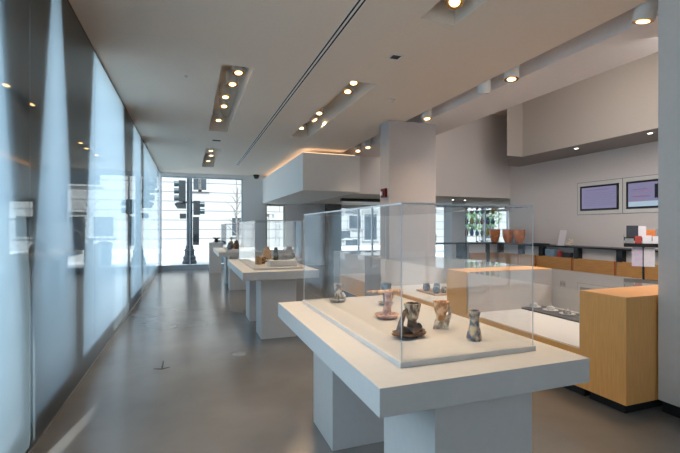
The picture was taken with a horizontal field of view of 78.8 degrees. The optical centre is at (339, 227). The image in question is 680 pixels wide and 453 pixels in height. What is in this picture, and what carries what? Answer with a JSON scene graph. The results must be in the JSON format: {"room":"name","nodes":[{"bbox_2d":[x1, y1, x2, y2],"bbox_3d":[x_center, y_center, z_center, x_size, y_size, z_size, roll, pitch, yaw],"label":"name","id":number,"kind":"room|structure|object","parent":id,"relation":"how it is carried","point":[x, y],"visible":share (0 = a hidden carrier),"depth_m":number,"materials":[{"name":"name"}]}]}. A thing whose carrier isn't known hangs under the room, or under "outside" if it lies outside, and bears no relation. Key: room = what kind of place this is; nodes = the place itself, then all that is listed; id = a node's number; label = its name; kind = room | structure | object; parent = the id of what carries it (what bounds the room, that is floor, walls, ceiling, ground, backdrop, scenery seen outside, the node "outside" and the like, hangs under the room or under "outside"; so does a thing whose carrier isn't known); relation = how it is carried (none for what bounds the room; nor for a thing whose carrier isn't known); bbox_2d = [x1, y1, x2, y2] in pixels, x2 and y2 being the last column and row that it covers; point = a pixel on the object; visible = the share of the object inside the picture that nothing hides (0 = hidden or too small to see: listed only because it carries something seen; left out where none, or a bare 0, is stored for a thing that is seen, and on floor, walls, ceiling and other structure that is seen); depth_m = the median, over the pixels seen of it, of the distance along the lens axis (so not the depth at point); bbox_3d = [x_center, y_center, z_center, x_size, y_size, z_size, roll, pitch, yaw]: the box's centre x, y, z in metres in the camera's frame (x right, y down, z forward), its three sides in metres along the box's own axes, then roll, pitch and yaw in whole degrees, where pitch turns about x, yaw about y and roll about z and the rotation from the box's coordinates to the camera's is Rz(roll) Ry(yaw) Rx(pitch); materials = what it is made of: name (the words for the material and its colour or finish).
{"room":"shop","nodes":[
{"label":"shop","id":0,"kind":"room"},
{"bbox_2d":[0,0,159,452],"bbox_3d":[-4.279,-0.261,8.740,0.012,3.598,13.844,0,0,-20],"label":"wall","id":1,"kind":"structure","parent":0,"point":[62,57],"depth_m":3.51,"materials":[{"name":"clear glass"}]},
{"bbox_2d":[29,270,159,452],"bbox_3d":[-2.961,1.544,5.096,0.024,0.012,21.600,0,0,-20],"label":"baseboard","id":2,"kind":"structure","parent":1,"relation":"attached to","point":[159,270],"depth_m":3.93,"materials":[{"name":"metal"}]},
{"bbox_2d":[67,0,159,171],"bbox_3d":[-2.956,-2.051,5.098,0.018,0.018,21.600,0,0,-20],"label":"trim","id":3,"kind":"structure","parent":1,"relation":"attached to","point":[67,0],"depth_m":5.10,"materials":[{"name":"brown paint"}]},
{"bbox_2d":[162,245,443,264],"bbox_3d":[-3.969,1.625,25.631,130.000,0.150,17.100,0,0,-20],"label":"sidewalk","id":4,"kind":"object","parent":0,"point":[164,250],"depth_m":28.83,"materials":[{"name":"concrete"}]},
{"bbox_2d":[174,178,204,263],"bbox_3d":[-6.627,-1.030,18.233,1.260,5.200,0.600,0,0,-20],"label":"traffic signal pole","id":5,"kind":"object","parent":4,"relation":"on","point":[181,184],"visible":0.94,"depth_m":18.12,"materials":[{"name":"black metal"}]},
{"bbox_2d":[225,182,240,242],"bbox_3d":[-5.193,-0.345,20.762,1.569,3.835,1.478,0,0,32],"label":"street tree","id":6,"kind":"object","parent":4,"relation":"on","point":[237,205],"visible":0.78,"depth_m":20.65,"materials":[{"name":"grey plant"}]},
{"bbox_2d":[162,177,505,248],"bbox_3d":[0.044,-5.875,36.572,95.000,15.150,1.260,0,0,-20],"label":"building","id":7,"kind":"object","parent":4,"relation":"on","point":[214,192],"visible":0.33,"depth_m":32.79,"materials":[{"name":"white stone"}]},
{"bbox_2d":[162,248,443,259],"bbox_3d":[-3.951,1.850,25.584,130.000,0.300,17.000,0,0,-20],"label":"street","id":8,"kind":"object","parent":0,"point":[199,255],"depth_m":26.56,"materials":[{"name":"grey asphalt"}]},
{"bbox_2d":[467,211,480,236],"bbox_3d":[8.414,-0.086,28.075,2.339,3.584,2.354,0,0,30],"label":"leafy tree","id":9,"kind":"object","parent":8,"relation":"on","point":[473,226],"visible":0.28,"depth_m":27.64,"materials":[{"name":"green plant"}]},
{"bbox_2d":[467,211,501,239],"bbox_3d":[10.457,-0.533,30.398,3.055,4.478,3.100,0,0,-20],"label":"leafy tree","id":10,"kind":"object","parent":8,"relation":"on","point":[500,214],"visible":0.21,"depth_m":30.20,"materials":[{"name":"green plant"}]},
{"bbox_2d":[325,204,341,265],"bbox_3d":[-0.286,0.280,17.287,0.560,2.540,0.500,0,0,-20],"label":"pillar","id":11,"kind":"structure","parent":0,"point":[333,224],"depth_m":17.06,"materials":[{"name":"grey paint"}]},
{"bbox_2d":[160,172,508,264],"bbox_3d":[0.810,-0.155,18.109,16.540,3.810,0.300,0,0,-20],"label":"wall","id":12,"kind":"structure","parent":0,"point":[313,225],"depth_m":16.92,"materials":[{"name":"paint"}]},
{"bbox_2d":[160,264,223,269],"bbox_3d":[-5.212,1.465,15.736,3.000,0.170,0.180,0,0,-20],"label":"trim","id":13,"kind":"structure","parent":12,"relation":"attached to","point":[190,266],"depth_m":15.44,"materials":[{"name":"metal"}]},
{"bbox_2d":[160,176,242,264],"bbox_3d":[-5.260,-0.205,15.867,3.000,3.470,0.100,0,0,-20],"label":"window","id":14,"kind":"structure","parent":12,"relation":"in","point":[160,176],"depth_m":15.66,"materials":[{"name":"metal"}]},
{"bbox_2d":[266,204,284,250],"bbox_3d":[-2.643,0.000,16.837,0.800,1.900,0.100,0,0,-20],"label":"window","id":15,"kind":"structure","parent":12,"relation":"in","point":[266,204],"depth_m":16.91,"materials":[{"name":"paint"}]},
{"bbox_2d":[342,207,508,249],"bbox_3d":[4.146,0.330,19.233,9.100,2.440,0.100,0,0,-20],"label":"window","id":16,"kind":"structure","parent":12,"relation":"in","point":[507,211],"depth_m":18.24,"materials":[{"name":"metal"}]},
{"bbox_2d":[30,265,679,452],"bbox_3d":[4.688,1.650,7.814,16.260,0.200,21.900,0,0,-20],"label":"floor","id":17,"kind":"structure","parent":0,"point":[209,399],"depth_m":3.79,"materials":[{"name":"concrete"}]},
{"bbox_2d":[209,242,220,272],"bbox_3d":[-4.339,1.025,14.382,0.410,1.050,0.410,0,0,-20],"label":"pedestal","id":18,"kind":"object","parent":17,"relation":"on","point":[214,260],"visible":0.86,"depth_m":14.18,"materials":[{"name":"white paint"}]},
{"bbox_2d":[213,247,261,289],"bbox_3d":[-2.868,1.070,11.379,1.050,0.960,2.550,0,0,-20],"label":"display table","id":19,"kind":"object","parent":17,"relation":"on","point":[234,282],"visible":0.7,"depth_m":10.35,"materials":[{"name":"white paint"}]},
{"bbox_2d":[220,247,254,251],"bbox_3d":[-2.867,0.578,11.421,0.704,0.025,2.094,0,0,-20],"label":"display board","id":20,"kind":"object","parent":19,"relation":"on","point":[233,249],"visible":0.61,"depth_m":10.54,"materials":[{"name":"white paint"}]},
{"bbox_2d":[221,224,238,249],"bbox_3d":[-2.867,0.229,11.421,0.687,0.673,2.077,0,0,-20],"label":"glass case","id":21,"kind":"object","parent":20,"relation":"on","point":[223,226],"visible":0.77,"depth_m":11.24,"materials":[{"name":"clear glass"}]},
{"bbox_2d":[227,259,318,339],"bbox_3d":[-1.202,1.070,6.781,1.050,0.960,2.430,0,0,-20],"label":"display table","id":22,"kind":"object","parent":17,"relation":"on","point":[265,289],"visible":0.86,"depth_m":5.82,"materials":[{"name":"white paint"}]},
{"bbox_2d":[238,258,302,269],"bbox_3d":[-1.208,0.578,6.843,0.704,0.025,2.034,0,0,-20],"label":"display board","id":23,"kind":"object","parent":22,"relation":"on","point":[251,264],"visible":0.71,"depth_m":6.08,"materials":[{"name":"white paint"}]},
{"bbox_2d":[254,256,264,264],"bbox_3d":[-1.266,0.502,6.461,0.125,0.125,0.147,0,0,34],"label":"beaker","id":24,"kind":"object","parent":23,"relation":"on","point":[258,259],"visible":0.99,"depth_m":6.41,"materials":[{"name":"beige ceramic"}]},
{"bbox_2d":[263,247,270,257],"bbox_3d":[-1.331,0.455,7.548,0.140,0.220,0.100,0,0,-20],"label":"vase","id":25,"kind":"object","parent":23,"relation":"on","point":[266,252],"visible":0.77,"depth_m":7.51,"materials":[{"name":"beige ceramic"}]},
{"bbox_2d":[239,220,302,266],"bbox_3d":[-1.208,0.229,6.843,0.687,0.673,2.017,0,0,-20],"label":"glass case","id":26,"kind":"object","parent":23,"relation":"on","point":[243,226],"visible":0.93,"depth_m":6.91,"materials":[{"name":"clear glass"}]},
{"bbox_2d":[267,259,296,266],"bbox_3d":[-0.871,0.522,6.205,0.390,0.085,0.300,0,0,-20],"label":"plinth block","id":27,"kind":"object","parent":23,"relation":"on","point":[291,262],"visible":0.97,"depth_m":6.08,"materials":[{"name":"white paint"}]},
{"bbox_2d":[273,247,277,259],"bbox_3d":[-0.961,0.385,6.204,0.080,0.190,0.079,0,0,-20],"label":"vase","id":28,"kind":"object","parent":27,"relation":"on","point":[275,256],"visible":0.97,"depth_m":6.18,"materials":[{"name":"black ceramic"}]},
{"bbox_2d":[278,252,294,259],"bbox_3d":[-0.802,0.422,6.219,0.258,0.105,0.090,0,0,-20],"label":"figurine","id":29,"kind":"object","parent":27,"relation":"on","point":[292,255],"visible":1,"depth_m":6.19,"materials":[{"name":"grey ceramic"}]},
{"bbox_2d":[334,250,379,283],"bbox_3d":[0.593,1.060,10.341,1.440,0.980,0.440,0,0,-20],"label":"block","id":30,"kind":"object","parent":17,"relation":"on","point":[336,253],"visible":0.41,"depth_m":10.10,"materials":[{"name":"beige laminate"}]},
{"bbox_2d":[340,251,379,296],"bbox_3d":[0.925,1.060,9.424,1.440,0.980,1.510,0,0,-20],"label":"case","id":31,"kind":"object","parent":17,"relation":"on","point":[352,264],"visible":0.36,"depth_m":9.70,"materials":[{"name":"clear glass"}]},
{"bbox_2d":[365,256,384,295],"bbox_3d":[0.722,1.060,8.164,0.200,0.980,0.700,0,0,-20],"label":"block","id":32,"kind":"object","parent":17,"relation":"on","point":[372,263],"visible":0.56,"depth_m":8.11,"materials":[{"name":"beige laminate"}]},
{"bbox_2d":[278,295,589,452],"bbox_3d":[0.321,1.070,2.579,1.050,0.960,1.870,0,0,-20],"label":"display table","id":33,"kind":"object","parent":17,"relation":"on","point":[478,405],"visible":0.77,"depth_m":1.80,"materials":[{"name":"white laminate"}]},
{"bbox_2d":[391,302,425,338],"bbox_3d":[0.358,0.491,2.151,0.220,0.197,0.134,0,0,-31],"label":"cup","id":34,"kind":"object","parent":33,"relation":"on","point":[413,329],"visible":0.97,"depth_m":2.13,"materials":[{"name":"brown ceramic"}]},
{"bbox_2d":[404,302,420,320],"bbox_3d":[0.378,0.444,2.163,0.093,0.104,0.089,0,0,-31],"label":"bowl","id":35,"kind":"object","parent":34,"relation":"on","point":[412,309],"depth_m":2.13,"materials":[{"name":"ceramic"}]},
{"bbox_2d":[302,295,535,367],"bbox_3d":[0.323,0.578,2.622,0.731,0.025,1.614,0,0,-20],"label":"display board","id":36,"kind":"object","parent":33,"relation":"on","point":[357,313],"visible":0.74,"depth_m":2.15,"materials":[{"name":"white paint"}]},
{"bbox_2d":[329,283,346,302],"bbox_3d":[-0.017,0.495,3.149,0.149,0.140,0.090,0,0,-20],"label":"cup","id":37,"kind":"object","parent":36,"relation":"on","point":[339,296],"visible":1,"depth_m":3.12,"materials":[{"name":"grey ceramic"}]},
{"bbox_2d":[334,283,342,298],"bbox_3d":[-0.013,0.485,3.150,0.070,0.120,0.071,0,0,-20],"label":"vase","id":38,"kind":"object","parent":37,"relation":"on","point":[338,287],"depth_m":3.12,"materials":[{"name":"ceramic"}]},
{"bbox_2d":[367,289,402,318],"bbox_3d":[0.286,0.473,2.599,0.179,0.184,0.165,0,0,-42],"label":"dish","id":39,"kind":"object","parent":36,"relation":"on","point":[386,313],"visible":1,"depth_m":2.58,"materials":[{"name":"ceramic"}]},
{"bbox_2d":[378,283,393,304],"bbox_3d":[0.337,0.487,3.058,0.098,0.155,0.162,0,0,41],"label":"footed bowl","id":40,"kind":"object","parent":36,"relation":"on","point":[384,286],"visible":0.58,"depth_m":3.04,"materials":[{"name":"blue ceramic"}]},
{"bbox_2d":[304,202,532,361],"bbox_3d":[0.323,0.229,2.622,0.714,0.673,1.597,0,0,-20],"label":"glass case","id":41,"kind":"object","parent":36,"relation":"on","point":[402,208],"visible":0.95,"depth_m":2.12,"materials":[{"name":"clear glass"}]},
{"bbox_2d":[433,300,450,328],"bbox_3d":[0.566,0.489,2.315,0.096,0.156,0.092,0,0,-41],"label":"goblet","id":42,"kind":"object","parent":36,"relation":"on","point":[443,319],"visible":1,"depth_m":2.31,"materials":[{"name":"orange ceramic"}]},
{"bbox_2d":[433,300,449,320],"bbox_3d":[0.566,0.463,2.317,0.092,0.104,0.092,0,0,-3],"label":"bowl","id":43,"kind":"object","parent":42,"relation":"on","point":[440,306],"depth_m":2.29,"materials":[{"name":"orange ceramic"}]},
{"bbox_2d":[466,309,481,341],"bbox_3d":[0.677,0.490,2.087,0.076,0.149,0.078,0,0,-6],"label":"vase","id":44,"kind":"object","parent":36,"relation":"on","point":[474,332],"visible":1,"depth_m":2.07,"materials":[{"name":"blue ceramic"}]},
{"bbox_2d":[380,257,525,306],"bbox_3d":[1.796,1.060,7.022,1.440,0.980,2.160,0,0,-20],"label":"case","id":45,"kind":"object","parent":17,"relation":"on","point":[416,271],"visible":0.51,"depth_m":7.79,"materials":[{"name":"clear glass"}]},
{"bbox_2d":[416,288,446,295],"bbox_3d":[1.639,1.085,7.029,0.430,0.030,0.600,0,0,-20],"label":"tray","id":46,"kind":"object","parent":45,"relation":"on","point":[430,292],"visible":0.49,"depth_m":6.87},
{"bbox_2d":[423,283,429,290],"bbox_3d":[1.485,1.010,7.112,0.133,0.121,0.131,0,0,-20],"label":"pot","id":47,"kind":"object","parent":46,"relation":"on","point":[426,286],"visible":1,"depth_m":7.07,"materials":[{"name":"blue ceramic"}]},
{"bbox_2d":[433,286,439,293],"bbox_3d":[1.579,1.015,6.795,0.121,0.110,0.119,0,0,-20],"label":"pot","id":48,"kind":"object","parent":46,"relation":"on","point":[436,289],"visible":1,"depth_m":6.75,"materials":[{"name":"blue ceramic"}]},
{"bbox_2d":[436,242,504,261],"bbox_3d":[4.021,1.015,13.635,3.050,1.070,0.600,0,0,-20],"label":"countertop","id":49,"kind":"structure","parent":17,"relation":"on","point":[483,251],"depth_m":13.64,"materials":[{"name":"black paint"}]},
{"bbox_2d":[436,242,504,244],"bbox_3d":[4.021,0.500,13.635,3.050,0.040,0.600,0,0,-20],"label":"countertop","id":50,"kind":"structure","parent":49,"relation":"on","point":[442,243],"depth_m":13.71,"materials":[{"name":"black paint"}]},
{"bbox_2d":[489,229,499,241],"bbox_3d":[5.195,0.260,13.901,0.356,0.440,0.352,0,0,-20],"label":"vase","id":51,"kind":"object","parent":49,"relation":"on","point":[494,234],"visible":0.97,"depth_m":13.77,"materials":[{"name":"orange ceramic"}]},
{"bbox_2d":[466,209,498,241],"bbox_3d":[5.435,0.350,16.115,1.524,2.400,0.440,0,0,-20],"label":"shelving","id":52,"kind":"object","parent":17,"relation":"on","point":[498,209],"visible":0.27,"depth_m":15.92,"materials":[{"name":"metal"}]},
{"bbox_2d":[447,266,549,317],"bbox_3d":[2.238,1.060,5.799,1.440,0.980,0.440,0,0,-20],"label":"block","id":53,"kind":"object","parent":17,"relation":"on","point":[457,279],"visible":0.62,"depth_m":5.57,"materials":[{"name":"brown wood"}]},
{"bbox_2d":[467,268,657,395],"bbox_3d":[2.594,1.060,4.817,1.440,0.980,1.650,0,0,-20],"label":"case","id":54,"kind":"object","parent":17,"relation":"on","point":[500,296],"visible":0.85,"depth_m":5.07,"materials":[{"name":"clear glass"}]},
{"bbox_2d":[521,306,578,322],"bbox_3d":[2.804,1.090,5.265,0.380,0.020,1.150,0,0,-20],"label":"tray","id":55,"kind":"object","parent":54,"relation":"on","point":[575,318],"visible":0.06,"depth_m":5.23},
{"bbox_2d":[543,304,557,310],"bbox_3d":[2.757,1.040,5.424,0.190,0.080,0.190,0,0,-20],"label":"cloche","id":56,"kind":"object","parent":55,"relation":"on","point":[550,307],"visible":1,"depth_m":5.39,"materials":[{"name":"ceramic"}]},
{"bbox_2d":[559,308,575,314],"bbox_3d":[2.846,1.040,5.179,0.190,0.080,0.190,0,0,-20],"label":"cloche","id":57,"kind":"object","parent":55,"relation":"on","point":[566,311],"visible":1,"depth_m":5.15,"materials":[{"name":"ceramic"}]},
{"bbox_2d":[497,243,657,279],"bbox_3d":[6.696,1.015,9.935,0.620,1.070,7.720,0,0,-20],"label":"countertop","id":58,"kind":"structure","parent":17,"relation":"on","point":[617,261],"depth_m":10.65,"materials":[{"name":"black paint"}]},
{"bbox_2d":[502,229,512,242],"bbox_3d":[5.407,0.260,13.318,0.356,0.440,0.352,0,0,-20],"label":"vase","id":59,"kind":"object","parent":58,"relation":"on","point":[507,234],"visible":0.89,"depth_m":13.19,"materials":[{"name":"orange ceramic"}]},
{"bbox_2d":[513,229,524,243],"bbox_3d":[5.570,0.260,12.867,0.356,0.440,0.352,0,0,-20],"label":"vase","id":60,"kind":"object","parent":58,"relation":"on","point":[519,234],"visible":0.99,"depth_m":12.74,"materials":[{"name":"orange ceramic"}]},
{"bbox_2d":[545,249,556,256],"bbox_3d":[5.891,0.685,11.547,0.125,0.200,0.300,0,0,-20],"label":"booklet","id":61,"kind":"object","parent":58,"relation":"on","point":[548,252],"visible":0.87,"depth_m":11.46,"materials":[{"name":"blue paper"}]},
{"bbox_2d":[556,230,566,245],"bbox_3d":[6.099,0.270,11.378,0.180,0.420,0.200,0,0,-20],"label":"brochure holder","id":62,"kind":"object","parent":58,"relation":"on","point":[562,235],"visible":0.95,"depth_m":11.35,"materials":[{"name":"white paper"}]},
{"bbox_2d":[562,252,572,257],"bbox_3d":[6.072,0.720,11.049,0.125,0.130,0.240,0,0,-20],"label":"booklet","id":63,"kind":"object","parent":58,"relation":"on","point":[564,254],"visible":0.96,"depth_m":10.98,"materials":[{"name":"black paper"}]},
{"bbox_2d":[565,239,573,245],"bbox_3d":[6.178,0.385,11.130,0.100,0.190,0.200,0,0,-20],"label":"card stand","id":64,"kind":"object","parent":58,"relation":"on","point":[569,241],"visible":0.96,"depth_m":11.12,"materials":[{"name":"beige paper"}]},
{"bbox_2d":[497,243,657,251],"bbox_3d":[6.699,0.500,9.926,0.620,0.040,7.700,0,0,-20],"label":"countertop","id":65,"kind":"structure","parent":58,"relation":"on","point":[526,244],"depth_m":10.74,"materials":[{"name":"black paint"}]},
{"bbox_2d":[580,285,661,412],"bbox_3d":[2.949,1.060,3.839,1.440,0.980,0.430,0,0,-20],"label":"wooden cabinet","id":66,"kind":"object","parent":17,"relation":"on","point":[619,326],"visible":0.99,"depth_m":3.50,"materials":[{"name":"brown wood"}]},
{"bbox_2d":[624,237,657,278],"bbox_3d":[4.947,0.830,6.749,0.530,1.440,0.374,0,0,35],"label":"brochure rack","id":67,"kind":"object","parent":17,"relation":"on","point":[633,245],"visible":0.34,"depth_m":6.73,"materials":[{"name":"black metal"}]},
{"bbox_2d":[626,226,637,236],"bbox_3d":[4.827,0.075,6.840,0.160,0.230,0.024,0,0,35],"label":"leaflet","id":68,"kind":"object","parent":67,"relation":"in","point":[631,231],"visible":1,"depth_m":6.84,"materials":[{"name":"grey paper"}]},
{"bbox_2d":[632,248,642,266],"bbox_3d":[4.851,0.475,6.760,0.144,0.300,0.006,0,0,35],"label":"notice sheet","id":69,"kind":"object","parent":67,"relation":"attached to","point":[637,253],"visible":1,"depth_m":6.75,"materials":[{"name":"white paper"}]},
{"bbox_2d":[635,236,641,242],"bbox_3d":[4.858,0.210,6.743,0.090,0.160,0.020,0,0,35],"label":"leaflet","id":70,"kind":"object","parent":67,"relation":"in","point":[638,239],"visible":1,"depth_m":6.74,"materials":[{"name":"red paper"}]},
{"bbox_2d":[624,243,657,247],"bbox_3d":[4.912,0.260,6.697,0.530,0.100,0.065,0,0,35],"label":"shelf","id":71,"kind":"object","parent":67,"relation":"attached to","point":[633,245],"depth_m":6.71,"materials":[{"name":"black metal"}]},
{"bbox_2d":[639,226,645,235],"bbox_3d":[4.938,0.080,6.763,0.100,0.220,0.023,0,0,35],"label":"leaflet","id":72,"kind":"object","parent":67,"relation":"in","point":[642,229],"visible":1,"depth_m":6.76,"materials":[{"name":"white paper"}]},
{"bbox_2d":[642,235,651,243],"bbox_3d":[4.953,0.205,6.678,0.120,0.170,0.020,0,0,35],"label":"leaflet","id":73,"kind":"object","parent":67,"relation":"in","point":[646,239],"visible":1,"depth_m":6.67,"materials":[{"name":"white paper"}]},
{"bbox_2d":[644,248,654,266],"bbox_3d":[4.983,0.475,6.669,0.144,0.300,0.006,0,0,35],"label":"notice sheet","id":74,"kind":"object","parent":67,"relation":"attached to","point":[649,253],"visible":1,"depth_m":6.67,"materials":[{"name":"white paper"}]},
{"bbox_2d":[646,230,654,235],"bbox_3d":[5.032,0.110,6.696,0.130,0.160,0.020,0,0,35],"label":"leaflet","id":75,"kind":"object","parent":67,"relation":"in","point":[648,232],"visible":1,"depth_m":6.70,"materials":[{"name":"orange paper"}]},
{"bbox_2d":[652,236,657,243],"bbox_3d":[5.064,0.210,6.601,0.130,0.160,0.020,0,0,35],"label":"leaflet","id":76,"kind":"object","parent":67,"relation":"in","point":[654,238],"visible":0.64,"depth_m":6.62,"materials":[{"name":"white paper"}]},
{"bbox_2d":[662,401,679,417],"bbox_3d":[3.415,1.500,3.226,1.120,0.100,0.980,0,0,-20],"label":"baseboard","id":77,"kind":"structure","parent":17,"relation":"on","point":[673,410],"depth_m":3.43,"materials":[{"name":"black"}]},
{"bbox_2d":[69,0,657,176],"bbox_3d":[-0.206,-2.360,6.147,6.480,0.600,22.100,0,0,-20],"label":"ceiling","id":78,"kind":"structure","parent":0,"point":[147,49],"depth_m":5.15,"materials":[{"name":"paint"}]},
{"bbox_2d":[214,110,222,121],"bbox_3d":[-2.494,-2.301,8.476,0.183,0.240,0.202,0,0,-20],"label":"spotlight","id":79,"kind":"object","parent":78,"relation":"hanging from","point":[218,117],"visible":1,"depth_m":8.41,"materials":[{"name":"white paint"}]},
{"bbox_2d":[218,95,228,107],"bbox_3d":[-2.107,-2.301,7.499,0.181,0.240,0.202,0,0,-20],"label":"spotlight","id":80,"kind":"object","parent":78,"relation":"hanging from","point":[223,103],"visible":0.76,"depth_m":7.44,"materials":[{"name":"white paint"}]},
{"bbox_2d":[219,84,230,99],"bbox_3d":[-1.939,-2.301,6.975,0.182,0.240,0.202,0,0,-20],"label":"spotlight","id":81,"kind":"object","parent":78,"relation":"hanging from","point":[224,89],"visible":0.96,"depth_m":6.91,"materials":[{"name":"white paint"}]},
{"bbox_2d":[226,69,237,86],"bbox_3d":[-1.628,-2.271,6.237,0.180,0.259,0.202,0,0,-20],"label":"spotlight","id":82,"kind":"object","parent":78,"relation":"hanging from","point":[231,79],"visible":0.9,"depth_m":6.17,"materials":[{"name":"white paint"}]},
{"bbox_2d":[232,66,244,75],"bbox_3d":[-1.435,-2.281,5.828,0.178,0.240,0.203,0,0,-20],"label":"spotlight","id":83,"kind":"object","parent":78,"relation":"hanging from","point":[236,70],"visible":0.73,"depth_m":5.77,"materials":[{"name":"white paint"}]},
{"bbox_2d":[237,0,366,164],"bbox_3d":[-0.992,-2.058,7.033,0.084,0.004,13.900,0,0,-20],"label":"ceiling vent","id":84,"kind":"object","parent":78,"relation":"in","point":[357,6],"visible":1,"depth_m":5.08,"materials":[{"name":"black metal"}]},
{"bbox_2d":[262,152,359,203],"bbox_3d":[-1.282,-1.455,13.841,1.580,0.970,6.300,0,0,-20],"label":"bulkhead","id":85,"kind":"object","parent":78,"relation":"attached to","point":[308,177],"visible":1,"depth_m":11.06,"materials":[{"name":"white paint"}]},
{"bbox_2d":[342,84,352,94],"bbox_3d":[0.123,-2.272,6.615,0.186,0.256,0.216,0,0,-20],"label":"spotlight","id":86,"kind":"object","parent":78,"relation":"hanging from","point":[348,89],"visible":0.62,"depth_m":6.55,"materials":[{"name":"white paint"}]},
{"bbox_2d":[354,144,361,152],"bbox_3d":[0.460,-2.176,10.676,0.204,0.449,0.239,0,0,-20],"label":"spotlight","id":87,"kind":"object","parent":78,"relation":"hanging from","point":[357,149],"visible":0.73,"depth_m":10.60,"materials":[{"name":"white paint"}]},
{"bbox_2d":[364,139,371,148],"bbox_3d":[0.680,-2.177,10.220,0.188,0.445,0.234,0,0,-20],"label":"spotlight","id":88,"kind":"object","parent":78,"relation":"hanging from","point":[367,144],"visible":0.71,"depth_m":10.14,"materials":[{"name":"white paint"}]},
{"bbox_2d":[388,54,402,59],"bbox_3d":[0.667,-2.057,4.985,0.140,0.006,0.140,0,0,-20],"label":"recessed light","id":89,"kind":"object","parent":78,"relation":"in","point":[393,56],"visible":1,"depth_m":4.99,"materials":[{"name":"white paint"}]},
{"bbox_2d":[421,108,431,120],"bbox_3d":[1.580,-2.188,7.553,0.189,0.424,0.210,0,0,-20],"label":"spotlight","id":90,"kind":"object","parent":78,"relation":"hanging from","point":[427,115],"visible":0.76,"depth_m":7.48,"materials":[{"name":"white paint"}]},
{"bbox_2d":[445,0,463,9],"bbox_3d":[1.101,-2.238,3.922,0.170,0.324,0.248,0,0,32],"label":"spotlight","id":91,"kind":"object","parent":78,"relation":"hanging from","point":[451,4],"visible":1,"depth_m":3.89,"materials":[{"name":"white paint"}]},
{"bbox_2d":[477,79,490,93],"bbox_3d":[2.089,-2.169,6.010,0.187,0.463,0.265,0,0,15],"label":"spotlight","id":92,"kind":"object","parent":78,"relation":"hanging from","point":[484,88],"visible":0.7,"depth_m":5.96,"materials":[{"name":"white paint"}]},
{"bbox_2d":[504,65,519,81],"bbox_3d":[2.289,-2.183,5.517,0.208,0.435,0.200,0,0,-20],"label":"spotlight","id":93,"kind":"object","parent":78,"relation":"hanging from","point":[512,75],"visible":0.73,"depth_m":5.45,"materials":[{"name":"white paint"}]},
{"bbox_2d":[631,0,657,24],"bbox_3d":[2.869,-2.163,3.884,0.188,0.474,0.232,0,0,-20],"label":"spotlight","id":94,"kind":"object","parent":78,"relation":"hanging from","point":[645,13],"visible":0.98,"depth_m":3.83,"materials":[{"name":"white paint"}]},
{"bbox_2d":[306,194,509,206],"bbox_3d":[4.449,-1.040,16.343,10.900,0.100,5.500,0,0,-20],"label":"ceiling","id":95,"kind":"structure","parent":0,"point":[439,199],"depth_m":14.90,"materials":[{"name":"paint"}]},
{"bbox_2d":[340,198,379,201],"bbox_3d":[0.837,-0.940,14.130,1.700,0.100,0.200,0,0,-20],"label":"ceiling vent","id":96,"kind":"object","parent":95,"relation":"in","point":[341,199],"visible":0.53,"depth_m":13.94,"materials":[{"name":"black metal"}]},
{"bbox_2d":[380,120,435,257],"bbox_3d":[1.354,-0.255,8.255,1.030,3.610,0.400,0,0,-20],"label":"column","id":97,"kind":"structure","parent":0,"point":[407,149],"depth_m":8.06,"materials":[{"name":"paint"}]},
{"bbox_2d":[380,188,386,197],"bbox_3d":[0.841,-0.680,8.048,0.075,0.170,0.180,0,0,-20],"label":"fire alarm","id":98,"kind":"object","parent":97,"relation":"attached to","point":[383,193],"visible":1,"depth_m":8.01,"materials":[{"name":"red plastic"}]},
{"bbox_2d":[353,114,509,197],"bbox_3d":[2.958,-2.345,12.825,5.700,2.710,0.100,0,0,-20],"label":"wall","id":99,"kind":"structure","parent":0,"point":[471,158],"depth_m":13.19,"materials":[{"name":"paint"}]},
{"bbox_2d":[444,202,464,257],"bbox_3d":[4.397,0.280,15.899,0.600,2.540,0.500,0,0,-20],"label":"pillar","id":100,"kind":"structure","parent":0,"point":[454,222],"depth_m":15.70,"materials":[{"name":"grey paint"}]},
{"bbox_2d":[492,109,506,115],"bbox_3d":[6.095,-3.280,5.399,5.260,1.240,16.400,0,0,-20],"label":"ceiling","id":101,"kind":"structure","parent":0,"point":[503,112],"depth_m":13.38,"materials":[{"name":"paint"}]},
{"bbox_2d":[507,52,657,166],"bbox_3d":[7.583,-2.840,5.726,1.840,1.720,15.600,0,0,-20],"label":"bulkhead beige","id":102,"kind":"object","parent":101,"relation":"hanging from","point":[615,108],"visible":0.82,"depth_m":9.69,"materials":[{"name":"paint"}]},
{"bbox_2d":[510,141,657,248],"bbox_3d":[8.508,-1.075,6.167,0.200,5.250,16.200,0,0,-20],"label":"wall","id":103,"kind":"structure","parent":0,"point":[550,187],"depth_m":11.45,"materials":[{"name":"paint"}]},
{"bbox_2d":[577,178,622,214],"bbox_3d":[6.721,-0.790,10.761,0.030,0.874,1.269,0,0,-20],"label":"wall screen","id":104,"kind":"object","parent":103,"relation":"attached to","point":[607,197],"visible":1,"depth_m":10.71,"materials":[{"name":"white paint"}]},
{"bbox_2d":[623,174,657,213],"bbox_3d":[7.152,-0.790,9.571,0.030,0.874,1.269,0,0,-20],"label":"wall screen","id":105,"kind":"object","parent":103,"relation":"attached to","point":[636,193],"visible":0.54,"depth_m":9.75,"materials":[{"name":"white paint"}]},
{"bbox_2d":[658,0,679,406],"bbox_3d":[3.418,-0.305,3.219,1.180,3.510,1.025,0,0,-20],"label":"wall","id":106,"kind":"structure","parent":0,"point":[668,10],"depth_m":3.42,"materials":[{"name":"grey paint"}]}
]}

